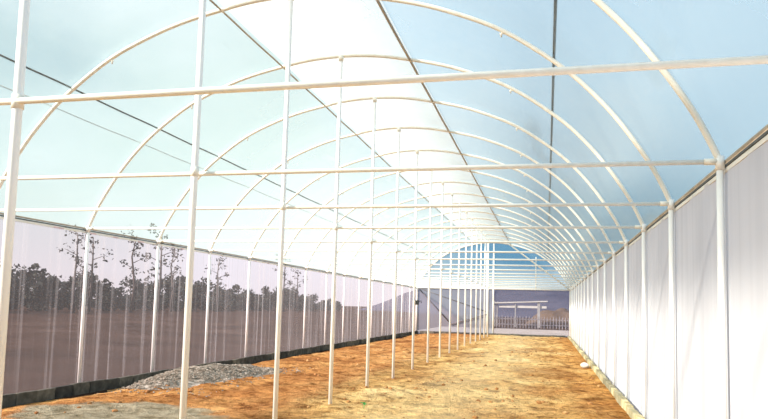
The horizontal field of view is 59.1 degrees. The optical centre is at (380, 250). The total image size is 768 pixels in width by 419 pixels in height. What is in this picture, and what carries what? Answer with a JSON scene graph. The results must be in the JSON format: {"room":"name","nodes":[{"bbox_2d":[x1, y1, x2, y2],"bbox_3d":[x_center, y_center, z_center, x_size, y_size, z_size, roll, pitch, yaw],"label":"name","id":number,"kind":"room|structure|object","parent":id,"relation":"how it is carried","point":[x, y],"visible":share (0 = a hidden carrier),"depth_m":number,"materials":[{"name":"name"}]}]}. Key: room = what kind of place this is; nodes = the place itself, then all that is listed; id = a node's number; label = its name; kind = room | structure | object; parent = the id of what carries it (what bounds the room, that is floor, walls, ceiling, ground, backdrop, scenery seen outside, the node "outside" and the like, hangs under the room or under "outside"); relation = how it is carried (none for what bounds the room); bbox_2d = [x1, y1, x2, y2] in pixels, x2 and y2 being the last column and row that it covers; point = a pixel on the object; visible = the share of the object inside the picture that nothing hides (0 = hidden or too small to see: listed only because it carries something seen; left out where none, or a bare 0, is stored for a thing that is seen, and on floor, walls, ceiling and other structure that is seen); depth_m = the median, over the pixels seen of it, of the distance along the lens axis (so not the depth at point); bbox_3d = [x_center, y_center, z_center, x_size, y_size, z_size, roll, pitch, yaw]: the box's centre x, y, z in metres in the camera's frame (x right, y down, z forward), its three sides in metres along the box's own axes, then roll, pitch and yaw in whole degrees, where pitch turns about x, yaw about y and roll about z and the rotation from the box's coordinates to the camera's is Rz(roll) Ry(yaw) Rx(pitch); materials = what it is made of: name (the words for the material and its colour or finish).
{"room":"greenhouse","nodes":[
{"label":"greenhouse","id":0,"kind":"room"},
{"bbox_2d":[1,333,630,418],"bbox_3d":[1.737,3.366,21.140,9.766,0.244,43.313,0,-5,14],"label":"floor","id":1,"kind":"structure","parent":0,"point":[451,400],"depth_m":12.75,"materials":[{"name":"soil"}]},
{"bbox_2d":[2,393,15,408],"bbox_3d":[-5.689,2.346,10.167,0.116,0.370,0.426,0,-5,13],"label":"block","id":2,"kind":"object","parent":1,"relation":"on","point":[8,400],"visible":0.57,"depth_m":10.24,"materials":[{"name":"concrete"}]},
{"bbox_2d":[0,0,29,418],"bbox_3d":[-2.368,-0.884,4.411,0.084,5.955,0.084,0,-5,14],"label":"post","id":3,"kind":"object","parent":1,"relation":"on","point":[24,5],"visible":0.92,"depth_m":4.36,"materials":[{"name":"metal"}]},
{"bbox_2d":[15,391,36,405],"bbox_3d":[-5.580,2.387,10.586,0.116,0.370,0.426,1,-5,14],"label":"block","id":4,"kind":"object","parent":1,"relation":"on","point":[22,398],"visible":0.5,"depth_m":10.56,"materials":[{"name":"concrete"}]},
{"bbox_2d":[34,388,55,401],"bbox_3d":[-5.489,2.431,11.009,0.116,0.370,0.426,1,-5,14],"label":"block","id":5,"kind":"object","parent":1,"relation":"on","point":[46,394],"visible":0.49,"depth_m":10.99,"materials":[{"name":"concrete"}]},
{"bbox_2d":[52,385,73,398],"bbox_3d":[-5.381,2.462,11.430,0.116,0.370,0.426,1,-5,15],"label":"block","id":6,"kind":"object","parent":1,"relation":"on","point":[66,390],"visible":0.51,"depth_m":11.40,"materials":[{"name":"concrete"}]},
{"bbox_2d":[69,381,89,395],"bbox_3d":[-5.275,2.487,11.851,0.116,0.370,0.426,0,-5,13],"label":"block","id":7,"kind":"object","parent":1,"relation":"on","point":[79,388],"visible":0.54,"depth_m":11.83,"materials":[{"name":"concrete"}]},
{"bbox_2d":[89,379,105,392],"bbox_3d":[-5.165,2.529,12.270,0.116,0.370,0.426,0,-5,13],"label":"block","id":8,"kind":"object","parent":1,"relation":"on","point":[96,385],"visible":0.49,"depth_m":12.25,"materials":[{"name":"concrete"}]},
{"bbox_2d":[105,378,118,389],"bbox_3d":[-5.077,2.580,12.693,0.116,0.370,0.426,0,-5,14],"label":"block","id":9,"kind":"object","parent":1,"relation":"on","point":[111,383],"visible":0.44,"depth_m":12.69,"materials":[{"name":"concrete"}]},
{"bbox_2d":[119,376,132,386],"bbox_3d":[-4.973,2.618,13.114,0.116,0.370,0.426,1,-4,14],"label":"block","id":10,"kind":"object","parent":1,"relation":"on","point":[124,381],"visible":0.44,"depth_m":13.08,"materials":[{"name":"concrete"}]},
{"bbox_2d":[132,374,145,382],"bbox_3d":[-4.859,2.654,13.532,0.116,0.370,0.426,0,-4,13],"label":"block","id":11,"kind":"object","parent":1,"relation":"on","point":[136,378],"visible":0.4,"depth_m":13.48,"materials":[{"name":"concrete"}]},
{"bbox_2d":[142,372,157,377],"bbox_3d":[-4.764,2.686,13.956,0.116,0.370,0.426,0,-5,14],"label":"block","id":12,"kind":"object","parent":1,"relation":"on","point":[149,374],"visible":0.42,"depth_m":13.90,"materials":[{"name":"concrete"}]},
{"bbox_2d":[179,0,205,418],"bbox_3d":[-1.823,-0.689,6.633,0.084,5.955,0.084,0,-5,14],"label":"post","id":13,"kind":"object","parent":1,"relation":"on","point":[194,173],"visible":1,"depth_m":6.58,"materials":[{"name":"metal"}]},
{"bbox_2d":[97,363,310,398],"bbox_3d":[-3.411,2.606,14.464,2.303,0.383,5.998,0,-5,14],"label":"heap","id":14,"kind":"object","parent":1,"relation":"on","point":[211,373],"visible":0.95,"depth_m":13.41,"materials":[{"name":"gravel"}]},
{"bbox_2d":[232,359,239,363],"bbox_3d":[-3.828,3.025,17.742,0.116,0.370,0.426,0,-4,13],"label":"block","id":15,"kind":"object","parent":1,"relation":"on","point":[235,361],"visible":0.36,"depth_m":17.74,"materials":[{"name":"concrete"}]},
{"bbox_2d":[237,357,246,363],"bbox_3d":[-3.728,3.053,18.165,0.116,0.370,0.426,-1,-5,14],"label":"block","id":16,"kind":"object","parent":1,"relation":"on","point":[242,360],"visible":0.42,"depth_m":18.16,"materials":[{"name":"concrete"}]},
{"bbox_2d":[247,356,253,363],"bbox_3d":[-3.619,3.084,18.585,0.116,0.370,0.426,-1,-5,14],"label":"block","id":17,"kind":"object","parent":1,"relation":"on","point":[250,360],"visible":0.5,"depth_m":18.58,"materials":[{"name":"concrete"}]},
{"bbox_2d":[254,355,259,362],"bbox_3d":[-3.518,3.121,19.006,0.116,0.370,0.426,-1,-5,14],"label":"block","id":18,"kind":"object","parent":1,"relation":"on","point":[257,357],"visible":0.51,"depth_m":19.03,"materials":[{"name":"concrete"}]},
{"bbox_2d":[260,354,265,361],"bbox_3d":[-3.425,3.160,19.429,0.116,0.370,0.426,0,-4,14],"label":"block","id":19,"kind":"object","parent":1,"relation":"on","point":[262,356],"visible":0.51,"depth_m":19.46,"materials":[{"name":"concrete"}]},
{"bbox_2d":[266,354,271,360],"bbox_3d":[-3.315,3.205,19.848,0.116,0.370,0.426,1,-5,14],"label":"block","id":20,"kind":"object","parent":1,"relation":"on","point":[268,356],"visible":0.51,"depth_m":19.79,"materials":[{"name":"concrete"}]},
{"bbox_2d":[272,0,293,418],"bbox_3d":[-1.278,-0.493,8.855,0.084,5.955,0.084,0,-5,14],"label":"post","id":21,"kind":"object","parent":1,"relation":"on","point":[290,2],"visible":1,"depth_m":8.82,"materials":[{"name":"metal"}]},
{"bbox_2d":[19,335,607,418],"bbox_3d":[2.374,3.538,23.284,8.807,0.207,32.885,0,-5,14],"label":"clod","id":22,"kind":"object","parent":1,"relation":"on","point":[592,378],"visible":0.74,"depth_m":12.57,"materials":[{"name":"soil"}]},
{"bbox_2d":[328,55,343,403],"bbox_3d":[-0.734,-0.298,11.076,0.084,5.955,0.084,0,-5,14],"label":"post","id":23,"kind":"object","parent":1,"relation":"on","point":[341,57],"visible":0.89,"depth_m":11.04,"materials":[{"name":"metal"}]},
{"bbox_2d":[0,0,675,418],"bbox_3d":[-1.238,-0.530,8.933,9.520,5.943,0.074,0,-5,14],"label":"arched frame","id":24,"kind":"object","parent":1,"relation":"on","point":[670,202],"visible":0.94,"depth_m":8.43,"materials":[{"name":"metal"}]},
{"bbox_2d":[77,54,646,418],"bbox_3d":[-0.701,-0.337,11.126,9.520,5.943,0.074,0,-5,14],"label":"hoop","id":25,"kind":"object","parent":1,"relation":"on","point":[642,226],"visible":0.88,"depth_m":10.87},
{"bbox_2d":[0,0,727,418],"bbox_3d":[-1.778,-0.723,6.731,9.520,5.943,0.074,0,-5,14],"label":"arched frame","id":26,"kind":"object","parent":1,"relation":"on","point":[718,161],"visible":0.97,"depth_m":5.77,"materials":[{"name":"metal"}]},
{"bbox_2d":[365,97,376,386],"bbox_3d":[-0.189,-0.102,13.298,0.084,5.955,0.084,0,-5,14],"label":"post","id":27,"kind":"object","parent":1,"relation":"on","point":[374,98],"visible":0.89,"depth_m":13.27,"materials":[{"name":"metal"}]},
{"bbox_2d":[0,55,767,104],"bbox_3d":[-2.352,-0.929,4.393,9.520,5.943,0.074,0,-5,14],"label":"beam","id":28,"kind":"structure","parent":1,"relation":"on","point":[762,59],"depth_m":3.76,"materials":[{"name":"metal"}]},
{"bbox_2d":[209,0,470,240],"bbox_3d":[0.953,-2.208,22.339,0.028,0.040,42.113,0,-5,14],"label":"rail","id":29,"kind":"object","parent":28,"relation":"attached to","point":[211,1],"visible":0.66,"depth_m":12.06,"materials":[{"name":"metal"}]},
{"bbox_2d":[150,96,627,399],"bbox_3d":[-0.156,-0.142,13.347,9.520,5.943,0.074,0,-5,14],"label":"hoop","id":30,"kind":"object","parent":1,"relation":"on","point":[625,241],"visible":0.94,"depth_m":13.23},
{"bbox_2d":[392,127,400,377],"bbox_3d":[0.356,0.093,15.520,0.084,5.955,0.084,0,-5,14],"label":"post","id":31,"kind":"object","parent":1,"relation":"on","point":[398,128],"visible":0.89,"depth_m":15.49,"materials":[{"name":"metal"}]},
{"bbox_2d":[204,126,615,386],"bbox_3d":[0.389,0.054,15.569,9.520,5.943,0.074,0,-5,14],"label":"hoop","id":32,"kind":"object","parent":1,"relation":"on","point":[613,252],"visible":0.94,"depth_m":15.44},
{"bbox_2d":[411,150,418,368],"bbox_3d":[0.900,0.288,17.741,0.084,5.955,0.084,0,-5,14],"label":"post","id":33,"kind":"object","parent":1,"relation":"on","point":[417,151],"visible":0.89,"depth_m":17.70,"materials":[{"name":"metal"}]},
{"bbox_2d":[245,149,605,375],"bbox_3d":[0.933,0.249,17.791,9.520,5.943,0.074,0,-5,14],"label":"hoop","id":34,"kind":"object","parent":1,"relation":"on","point":[250,256],"visible":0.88,"depth_m":17.72},
{"bbox_2d":[376,0,510,244],"bbox_3d":[3.109,-2.183,21.808,0.042,0.054,42.113,0,-5,14],"label":"rail","id":35,"kind":"object","parent":34,"relation":"attached to","point":[377,1],"visible":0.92,"depth_m":12.32,"materials":[{"name":"metal"}]},
{"bbox_2d":[427,171,432,362],"bbox_3d":[1.445,0.484,19.963,0.084,5.955,0.084,0,-5,14],"label":"post","id":36,"kind":"object","parent":1,"relation":"on","point":[430,215],"visible":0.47,"depth_m":19.93,"materials":[{"name":"metal"}]},
{"bbox_2d":[283,170,598,367],"bbox_3d":[1.478,0.445,20.012,9.520,5.943,0.074,0,-5,14],"label":"hoop","id":37,"kind":"object","parent":1,"relation":"on","point":[482,173],"visible":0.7,"depth_m":19.64},
{"bbox_2d":[439,182,443,356],"bbox_3d":[1.990,0.679,22.185,0.084,5.955,0.084,0,-5,14],"label":"post","id":38,"kind":"object","parent":1,"relation":"on","point":[441,268],"visible":0.89,"depth_m":22.14,"materials":[{"name":"metal"}]},
{"bbox_2d":[303,181,593,362],"bbox_3d":[2.022,0.640,22.234,9.520,5.943,0.074,0,-5,14],"label":"hoop","id":39,"kind":"object","parent":1,"relation":"on","point":[540,208],"visible":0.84,"depth_m":22.14},
{"bbox_2d":[449,193,452,352],"bbox_3d":[2.534,0.874,24.407,0.084,5.955,0.084,0,-5,14],"label":"post","id":40,"kind":"object","parent":1,"relation":"on","point":[451,193],"visible":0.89,"depth_m":24.38,"materials":[{"name":"metal"}]},
{"bbox_2d":[324,193,588,356],"bbox_3d":[2.567,0.835,24.456,9.520,5.943,0.074,0,-5,14],"label":"hoop","id":41,"kind":"object","parent":1,"relation":"on","point":[544,220],"visible":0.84,"depth_m":24.34},
{"bbox_2d":[457,203,460,349],"bbox_3d":[3.079,1.070,26.628,0.084,5.955,0.084,0,-5,14],"label":"post","id":42,"kind":"object","parent":1,"relation":"on","point":[459,203],"visible":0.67,"depth_m":26.59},
{"bbox_2d":[342,202,585,352],"bbox_3d":[3.112,1.030,26.677,9.520,5.943,0.074,0,-5,14],"label":"hoop","id":43,"kind":"object","parent":1,"relation":"on","point":[558,239],"visible":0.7,"depth_m":26.59},
{"bbox_2d":[464,211,467,345],"bbox_3d":[3.624,1.265,28.850,0.084,5.955,0.084,0,-5,14],"label":"post","id":44,"kind":"object","parent":1,"relation":"on","point":[466,211],"visible":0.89,"depth_m":28.80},
{"bbox_2d":[357,211,581,348],"bbox_3d":[3.656,1.226,28.899,9.520,5.943,0.074,0,-5,14],"label":"hoop","id":45,"kind":"object","parent":1,"relation":"on","point":[360,276],"visible":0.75,"depth_m":28.87},
{"bbox_2d":[470,218,472,343],"bbox_3d":[4.168,1.460,31.072,0.084,5.955,0.084,0,-5,14],"label":"post","id":46,"kind":"object","parent":1,"relation":"on","point":[471,218],"visible":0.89,"depth_m":31.02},
{"bbox_2d":[370,218,579,346],"bbox_3d":[4.201,1.421,31.121,9.520,5.943,0.074,0,-5,14],"label":"hoop","id":47,"kind":"object","parent":1,"relation":"on","point":[578,282],"visible":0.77,"depth_m":30.91},
{"bbox_2d":[475,224,477,340],"bbox_3d":[4.713,1.656,33.293,0.084,5.955,0.084,0,-5,14],"label":"post","id":48,"kind":"object","parent":1,"relation":"on","point":[476,224],"visible":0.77,"depth_m":33.24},
{"bbox_2d":[382,224,577,343],"bbox_3d":[4.746,1.617,33.342,9.520,5.943,0.074,0,-5,14],"label":"hoop","id":49,"kind":"object","parent":1,"relation":"on","point":[576,284],"visible":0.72,"depth_m":33.20},
{"bbox_2d":[479,230,481,339],"bbox_3d":[5.258,1.851,35.515,0.084,5.955,0.084,0,-5,14],"label":"post","id":50,"kind":"object","parent":1,"relation":"on","point":[481,230],"visible":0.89,"depth_m":35.48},
{"bbox_2d":[392,229,575,340],"bbox_3d":[5.290,1.812,35.564,9.520,5.943,0.074,0,-5,14],"label":"hoop","id":51,"kind":"object","parent":1,"relation":"on","point":[574,286],"visible":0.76,"depth_m":35.53},
{"bbox_2d":[483,234,485,337],"bbox_3d":[5.802,2.046,37.737,0.084,5.955,0.084,0,-5,14],"label":"post","id":52,"kind":"object","parent":1,"relation":"on","point":[485,234],"visible":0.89,"depth_m":37.68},
{"bbox_2d":[401,234,573,338],"bbox_3d":[5.835,2.007,37.786,9.520,5.943,0.074,0,-5,14],"label":"hoop","id":53,"kind":"object","parent":1,"relation":"on","point":[478,234],"visible":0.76,"depth_m":37.56},
{"bbox_2d":[487,239,488,336],"bbox_3d":[6.347,2.242,39.958,0.084,5.955,0.084,0,-5,14],"label":"post","id":54,"kind":"object","parent":1,"relation":"on","point":[488,239],"visible":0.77,"depth_m":39.91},
{"bbox_2d":[409,238,571,337],"bbox_3d":[6.380,2.203,40.007,9.520,5.943,0.074,0,-5,14],"label":"hoop","id":55,"kind":"object","parent":1,"relation":"on","point":[482,238],"visible":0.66,"depth_m":39.97},
{"bbox_2d":[415,243,570,336],"bbox_3d":[6.915,2.363,42.208,9.538,5.909,0.152,0,-5,14],"label":"frame","id":56,"kind":"object","parent":1,"relation":"on","point":[511,245],"visible":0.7,"depth_m":42.13,"materials":[{"name":"metal"}]},
{"bbox_2d":[580,362,589,367],"bbox_3d":[5.843,3.272,19.361,0.251,0.170,0.180,0,-5,14],"label":"rock","id":57,"kind":"object","parent":1,"relation":"on","point":[583,365],"visible":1,"depth_m":19.31,"materials":[{"name":"white stone"}]},
{"bbox_2d":[616,393,622,402],"bbox_3d":[4.324,2.708,12.205,0.104,0.245,0.434,-1,-5,14],"label":"block","id":58,"kind":"object","parent":1,"relation":"on","point":[617,394],"visible":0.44,"depth_m":12.22,"materials":[{"name":"concrete"}]},
{"bbox_2d":[621,399,629,408],"bbox_3d":[4.115,2.631,11.364,0.104,0.245,0.434,0,-5,14],"label":"block","id":59,"kind":"object","parent":1,"relation":"on","point":[623,401],"visible":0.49,"depth_m":11.39,"materials":[{"name":"concrete"}]},
{"bbox_2d":[624,403,633,411],"bbox_3d":[4.016,2.600,10.941,0.104,0.245,0.434,0,-5,14],"label":"block","id":60,"kind":"object","parent":1,"relation":"on","point":[626,405],"visible":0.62,"depth_m":10.94,"materials":[{"name":"concrete"}]},
{"bbox_2d":[630,409,639,418],"bbox_3d":[3.797,2.517,10.103,0.104,0.245,0.434,1,-5,14],"label":"block","id":61,"kind":"object","parent":1,"relation":"on","point":[632,412],"visible":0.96,"depth_m":10.12,"materials":[{"name":"concrete"}]},
{"bbox_2d":[634,414,644,418],"bbox_3d":[3.707,2.481,9.679,0.104,0.245,0.434,1,-4,13],"label":"block","id":62,"kind":"object","parent":1,"relation":"on","point":[636,416],"visible":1,"depth_m":9.67,"materials":[{"name":"concrete"}]},
{"bbox_2d":[327,276,410,332],"bbox_3d":[-2.744,2.042,22.872,0.023,2.905,42.113,0,-5,14],"label":"wall","id":63,"kind":"structure","parent":0,"point":[388,292],"depth_m":35.98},
{"bbox_2d":[0,212,415,288],"bbox_3d":[-2.714,0.570,22.994,0.037,0.100,42.113,0,-5,14],"label":"rail","id":64,"kind":"object","parent":63,"relation":"attached to","point":[150,241],"visible":0.92,"depth_m":14.04,"materials":[{"name":"metal"}]},
{"bbox_2d":[417,288,492,333],"bbox_3d":[4.633,3.822,42.717,4.780,2.965,0.013,0,-5,14],"label":"wall","id":65,"kind":"structure","parent":0,"point":[422,308],"depth_m":42.75,"materials":[{"name":"plastic"}]},
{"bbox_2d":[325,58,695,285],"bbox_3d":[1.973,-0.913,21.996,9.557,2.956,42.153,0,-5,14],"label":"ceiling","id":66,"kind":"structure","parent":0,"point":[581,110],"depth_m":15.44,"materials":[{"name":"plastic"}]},
{"bbox_2d":[0,85,362,234],"bbox_3d":[-1.700,-1.004,22.884,0.014,0.025,42.113,0,-5,14],"label":"cable","id":67,"kind":"object","parent":66,"relation":"on","point":[0,85],"visible":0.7,"depth_m":12.17,"materials":[{"name":"metal"}]},
{"bbox_2d":[0,54,363,224],"bbox_3d":[-1.391,-1.265,22.831,0.028,0.040,42.113,0,-5,14],"label":"cable","id":68,"kind":"object","parent":66,"relation":"on","point":[1,55],"visible":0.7,"depth_m":11.65,"materials":[{"name":"metal"}]},
{"bbox_2d":[218,0,442,177],"bbox_3d":[2.053,-2.324,22.100,2.221,0.152,42.153,0,-5,14],"label":"sheet","id":69,"kind":"object","parent":66,"relation":"on","point":[320,28],"visible":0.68,"depth_m":11.21,"materials":[{"name":"plastic"}]},
{"bbox_2d":[551,0,556,119],"bbox_3d":[5.288,-1.272,21.194,0.034,0.046,42.113,0,-5,14],"label":"cable","id":70,"kind":"object","parent":66,"relation":"on","point":[555,1],"visible":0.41,"depth_m":7.82,"materials":[{"name":"black metal"}]},
{"bbox_2d":[572,140,767,418],"bbox_3d":[6.526,2.098,20.595,0.023,2.905,42.113,0,-5,14],"label":"wall","id":71,"kind":"structure","parent":0,"point":[746,182],"depth_m":6.56,"materials":[{"name":"plastic"}]},
{"bbox_2d":[572,124,767,289],"bbox_3d":[6.576,0.621,20.712,0.052,0.110,42.113,0,-5,14],"label":"rail","id":72,"kind":"object","parent":71,"relation":"attached to","point":[760,137],"visible":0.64,"depth_m":6.20,"materials":[{"name":"metal"}]},
{"label":"outside","id":73,"kind":"structure","parent":0,"visible":0},
{"bbox_2d":[494,328,568,336],"bbox_3d":[22.732,6.217,48.669,39.000,0.001,14.365,0,-5,14],"label":"path","id":74,"kind":"structure","parent":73,"point":[496,330],"depth_m":51.18,"materials":[{"name":"concrete"}]},
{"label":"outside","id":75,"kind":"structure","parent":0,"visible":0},
{"bbox_2d":[3,302,568,407],"bbox_3d":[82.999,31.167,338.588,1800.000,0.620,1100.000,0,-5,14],"label":"ground","id":76,"kind":"structure","parent":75,"point":[42,347],"depth_m":29.81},
{"bbox_2d":[0,263,33,311],"bbox_3d":[-27.308,2.652,49.638,3.646,3.840,4.285,2,-5,-8],"label":"tree","id":77,"kind":"object","parent":76,"relation":"on","point":[17,287],"visible":0.61,"depth_m":49.43,"materials":[{"name":"plant"}]},
{"bbox_2d":[15,263,70,310],"bbox_3d":[-26.693,2.946,53.807,4.288,3.973,3.648,2,-5,-8],"label":"tree","id":78,"kind":"object","parent":76,"relation":"on","point":[40,297],"visible":0.87,"depth_m":53.30,"materials":[{"name":"plant"}]},
{"bbox_2d":[20,272,67,309],"bbox_3d":[-29.916,3.578,59.689,4.034,3.465,3.432,0,-5,19],"label":"tree","id":79,"kind":"object","parent":76,"relation":"on","point":[48,274],"visible":0.1,"depth_m":59.67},
{"bbox_2d":[53,273,87,309],"bbox_3d":[-29.149,3.774,63.980,3.910,3.839,3.326,5,-6,-37],"label":"tree","id":80,"kind":"object","parent":76,"relation":"on","point":[67,286],"visible":0.09,"depth_m":63.82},
{"bbox_2d":[57,223,92,311],"bbox_3d":[-23.722,1.300,52.535,2.722,6.987,2.168,0,-5,15],"label":"tree","id":81,"kind":"object","parent":76,"relation":"on","point":[77,242],"visible":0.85,"depth_m":52.44,"materials":[{"name":"plant"}]},
{"bbox_2d":[66,270,103,310],"bbox_3d":[-25.386,3.413,58.189,3.810,3.543,3.791,-3,-6,41],"label":"tree","id":82,"kind":"object","parent":76,"relation":"on","point":[79,289],"visible":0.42,"depth_m":57.54,"materials":[{"name":"plant"}]},
{"bbox_2d":[74,234,113,311],"bbox_3d":[-23.260,1.636,54.431,2.277,6.654,2.974,-1,-5,30],"label":"tree","id":83,"kind":"object","parent":76,"relation":"on","point":[92,240],"visible":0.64,"depth_m":54.35,"materials":[{"name":"plant"}]},
{"bbox_2d":[85,287,118,309],"bbox_3d":[-28.184,4.841,68.283,3.754,2.716,3.290,-1,-5,25],"label":"tree","id":84,"kind":"object","parent":76,"relation":"on","point":[94,304],"visible":0.27,"depth_m":67.63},
{"bbox_2d":[96,278,130,310],"bbox_3d":[-24.732,4.104,62.566,3.442,3.130,2.929,3,-5,-13],"label":"tree","id":85,"kind":"object","parent":76,"relation":"on","point":[110,301],"visible":0.91,"depth_m":62.18,"materials":[{"name":"plant"}]},
{"bbox_2d":[119,277,149,309],"bbox_3d":[-26.487,4.581,72.465,3.974,3.740,4.670,3,-5,-16],"label":"tree","id":86,"kind":"object","parent":76,"relation":"on","point":[126,284],"visible":0.16,"depth_m":71.33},
{"bbox_2d":[120,230,151,311],"bbox_3d":[-21.731,1.587,59.797,2.389,7.700,3.000,0,-5,17],"label":"tree","id":87,"kind":"object","parent":76,"relation":"on","point":[142,245],"visible":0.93,"depth_m":59.80,"materials":[{"name":"plant"}]},
{"bbox_2d":[129,281,163,310],"bbox_3d":[-23.404,4.459,67.516,3.702,3.309,3.149,5,-6,-36],"label":"tree","id":88,"kind":"object","parent":76,"relation":"on","point":[141,299],"visible":0.79,"depth_m":67.24,"materials":[{"name":"plant"}]},
{"bbox_2d":[142,223,182,311],"bbox_3d":[-20.891,1.630,64.105,2.862,8.365,3.738,-2,-6,39],"label":"tree","id":89,"kind":"object","parent":76,"relation":"on","point":[160,280],"visible":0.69,"depth_m":63.92,"materials":[{"name":"plant"}]},
{"bbox_2d":[160,286,184,310],"bbox_3d":[-21.951,5.073,71.805,3.714,2.823,3.160,2,-5,-4],"label":"tree","id":90,"kind":"object","parent":76,"relation":"on","point":[177,303],"visible":0.79,"depth_m":71.52,"materials":[{"name":"plant"}]},
{"bbox_2d":[161,274,185,299],"bbox_3d":[-24.910,4.802,81.007,4.252,4.509,4.274,4,-5,-25],"label":"tree","id":91,"kind":"object","parent":76,"relation":"on","point":[182,279],"visible":0.33,"depth_m":80.24,"materials":[{"name":"plant"}]},
{"bbox_2d":[163,242,185,311],"bbox_3d":[-20.239,2.512,66.152,2.385,6.971,3.115,4,-5,-25],"label":"tree","id":92,"kind":"object","parent":76,"relation":"on","point":[171,266],"visible":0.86,"depth_m":66.02,"materials":[{"name":"plant"}]},
{"bbox_2d":[176,277,213,309],"bbox_3d":[-23.358,5.310,85.660,4.320,4.334,4.342,-2,-6,33],"label":"tree","id":93,"kind":"object","parent":76,"relation":"on","point":[201,287],"visible":0.35,"depth_m":85.49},
{"bbox_2d":[179,286,211,310],"bbox_3d":[-20.803,5.329,75.646,3.999,3.010,3.402,2,-5,-11],"label":"tree","id":94,"kind":"object","parent":76,"relation":"on","point":[201,303],"visible":0.51,"depth_m":75.21,"materials":[{"name":"plant"}]},
{"bbox_2d":[204,256,228,311],"bbox_3d":[-18.002,3.475,75.310,2.277,6.654,2.974,0,-5,23],"label":"tree","id":95,"kind":"object","parent":76,"relation":"on","point":[220,260],"visible":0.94,"depth_m":75.21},
{"bbox_2d":[209,290,232,310],"bbox_3d":[-19.381,5.889,80.216,3.693,2.686,3.142,-1,-5,31],"label":"tree","id":96,"kind":"object","parent":76,"relation":"on","point":[221,305],"visible":0.71,"depth_m":79.75,"materials":[{"name":"plant"}]},
{"bbox_2d":[210,284,241,309],"bbox_3d":[-22.029,6.309,94.417,4.124,3.833,4.145,0,-5,20],"label":"tree","id":97,"kind":"object","parent":76,"relation":"on","point":[236,287],"visible":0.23,"depth_m":94.89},
{"bbox_2d":[221,292,244,310],"bbox_3d":[-18.644,6.429,84.497,3.260,2.675,3.718,0,-5,22],"label":"tree","id":98,"kind":"object","parent":76,"relation":"on","point":[232,304],"visible":0.82,"depth_m":83.97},
{"bbox_2d":[227,288,251,302],"bbox_3d":[-20.479,7.030,99.105,3.643,3.238,3.662,1,-5,11],"label":"tree","id":99,"kind":"object","parent":76,"relation":"on","point":[230,289],"visible":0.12,"depth_m":98.66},
{"bbox_2d":[237,292,258,310],"bbox_3d":[-17.976,6.785,89.232,3.770,2.792,3.305,3,-5,-17],"label":"tree","id":100,"kind":"object","parent":76,"relation":"on","point":[243,303],"visible":0.66,"depth_m":88.97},
{"bbox_2d":[240,289,267,302],"bbox_3d":[-19.166,7.366,103.141,3.951,3.291,3.971,0,-5,13],"label":"tree","id":101,"kind":"object","parent":76,"relation":"on","point":[251,290],"visible":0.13,"depth_m":102.47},
{"bbox_2d":[250,297,272,310],"bbox_3d":[-16.792,7.447,93.647,3.493,2.119,3.062,-3,-7,44],"label":"tree","id":102,"kind":"object","parent":76,"relation":"on","point":[262,304],"visible":0.76,"depth_m":93.05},
{"bbox_2d":[261,286,287,310],"bbox_3d":[-15.367,6.830,98.186,3.960,3.753,3.980,2,-5,-5],"label":"tree","id":103,"kind":"object","parent":76,"relation":"on","point":[272,298],"visible":0.59,"depth_m":97.49,"materials":[{"name":"plant"}]},
{"bbox_2d":[272,254,294,311],"bbox_3d":[-13.376,4.266,94.356,3.246,8.413,3.555,5,-6,-40],"label":"tree","id":104,"kind":"object","parent":76,"relation":"on","point":[284,274],"visible":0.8,"depth_m":94.28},
{"bbox_2d":[282,290,294,310],"bbox_3d":[-14.318,7.467,102.423,3.460,3.226,3.443,-3,-7,45],"label":"tree","id":105,"kind":"object","parent":76,"relation":"on","point":[290,305],"visible":0.54,"depth_m":102.26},
{"bbox_2d":[289,295,301,310],"bbox_3d":[-13.708,8.153,107.079,3.264,2.646,3.248,-1,-5,27],"label":"tree","id":106,"kind":"object","parent":76,"relation":"on","point":[299,297],"visible":0.44,"depth_m":106.87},
{"bbox_2d":[290,269,307,311],"bbox_3d":[-12.235,5.582,99.301,2.973,6.654,2.277,5,-6,-36],"label":"tree","id":107,"kind":"object","parent":76,"relation":"on","point":[297,276],"visible":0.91,"depth_m":99.19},
{"bbox_2d":[297,296,314,310],"bbox_3d":[-12.772,8.719,111.151,4.014,2.764,3.519,3,-5,-21],"label":"tree","id":108,"kind":"object","parent":76,"relation":"on","point":[308,300],"visible":0.62,"depth_m":110.99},
{"bbox_2d":[306,294,319,310],"bbox_3d":[-11.690,8.759,115.991,2.833,3.218,3.330,1,-5,1],"label":"tree","id":109,"kind":"object","parent":76,"relation":"on","point":[314,305],"visible":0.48,"depth_m":116.23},
{"bbox_2d":[316,300,330,310],"bbox_3d":[-10.102,9.744,120.031,2.773,2.192,3.163,4,-5,-26],"label":"tree","id":110,"kind":"object","parent":76,"relation":"on","point":[321,303],"visible":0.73,"depth_m":119.86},
{"bbox_2d":[330,301,342,310],"bbox_3d":[-8.237,10.551,129.213,2.899,2.167,2.541,5,-6,-39],"label":"tree","id":111,"kind":"object","parent":76,"relation":"on","point":[337,304],"visible":0.74,"depth_m":128.75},
{"bbox_2d":[494,301,547,327],"bbox_3d":[14.073,6.310,68.330,5.398,2.660,3.600,0,-5,14],"label":"pergola","id":112,"kind":"object","parent":76,"relation":"on","point":[538,306],"visible":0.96,"depth_m":66.76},
{"bbox_2d":[494,315,568,329],"bbox_3d":[13.505,6.582,62.254,11.800,1.220,0.124,0,-5,14],"label":"picket fence","id":113,"kind":"object","parent":76,"relation":"on","point":[496,318],"visible":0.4,"depth_m":62.02,"materials":[{"name":"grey wood"}]},
{"bbox_2d":[524,308,568,326],"bbox_3d":[19.177,7.179,73.203,7.200,2.084,5.000,0,-5,14],"label":"dirt mound","id":114,"kind":"object","parent":76,"relation":"on","point":[562,312],"visible":0.55,"depth_m":71.75,"materials":[{"name":"soil"}]},
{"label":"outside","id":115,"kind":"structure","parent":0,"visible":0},
{"bbox_2d":[359,287,569,317],"bbox_3d":[58.482,13.558,185.976,125.000,10.039,90.000,0,-5,14],"label":"hill","id":116,"kind":"structure","parent":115,"point":[556,300],"depth_m":169.65,"materials":[{"name":"grey"}]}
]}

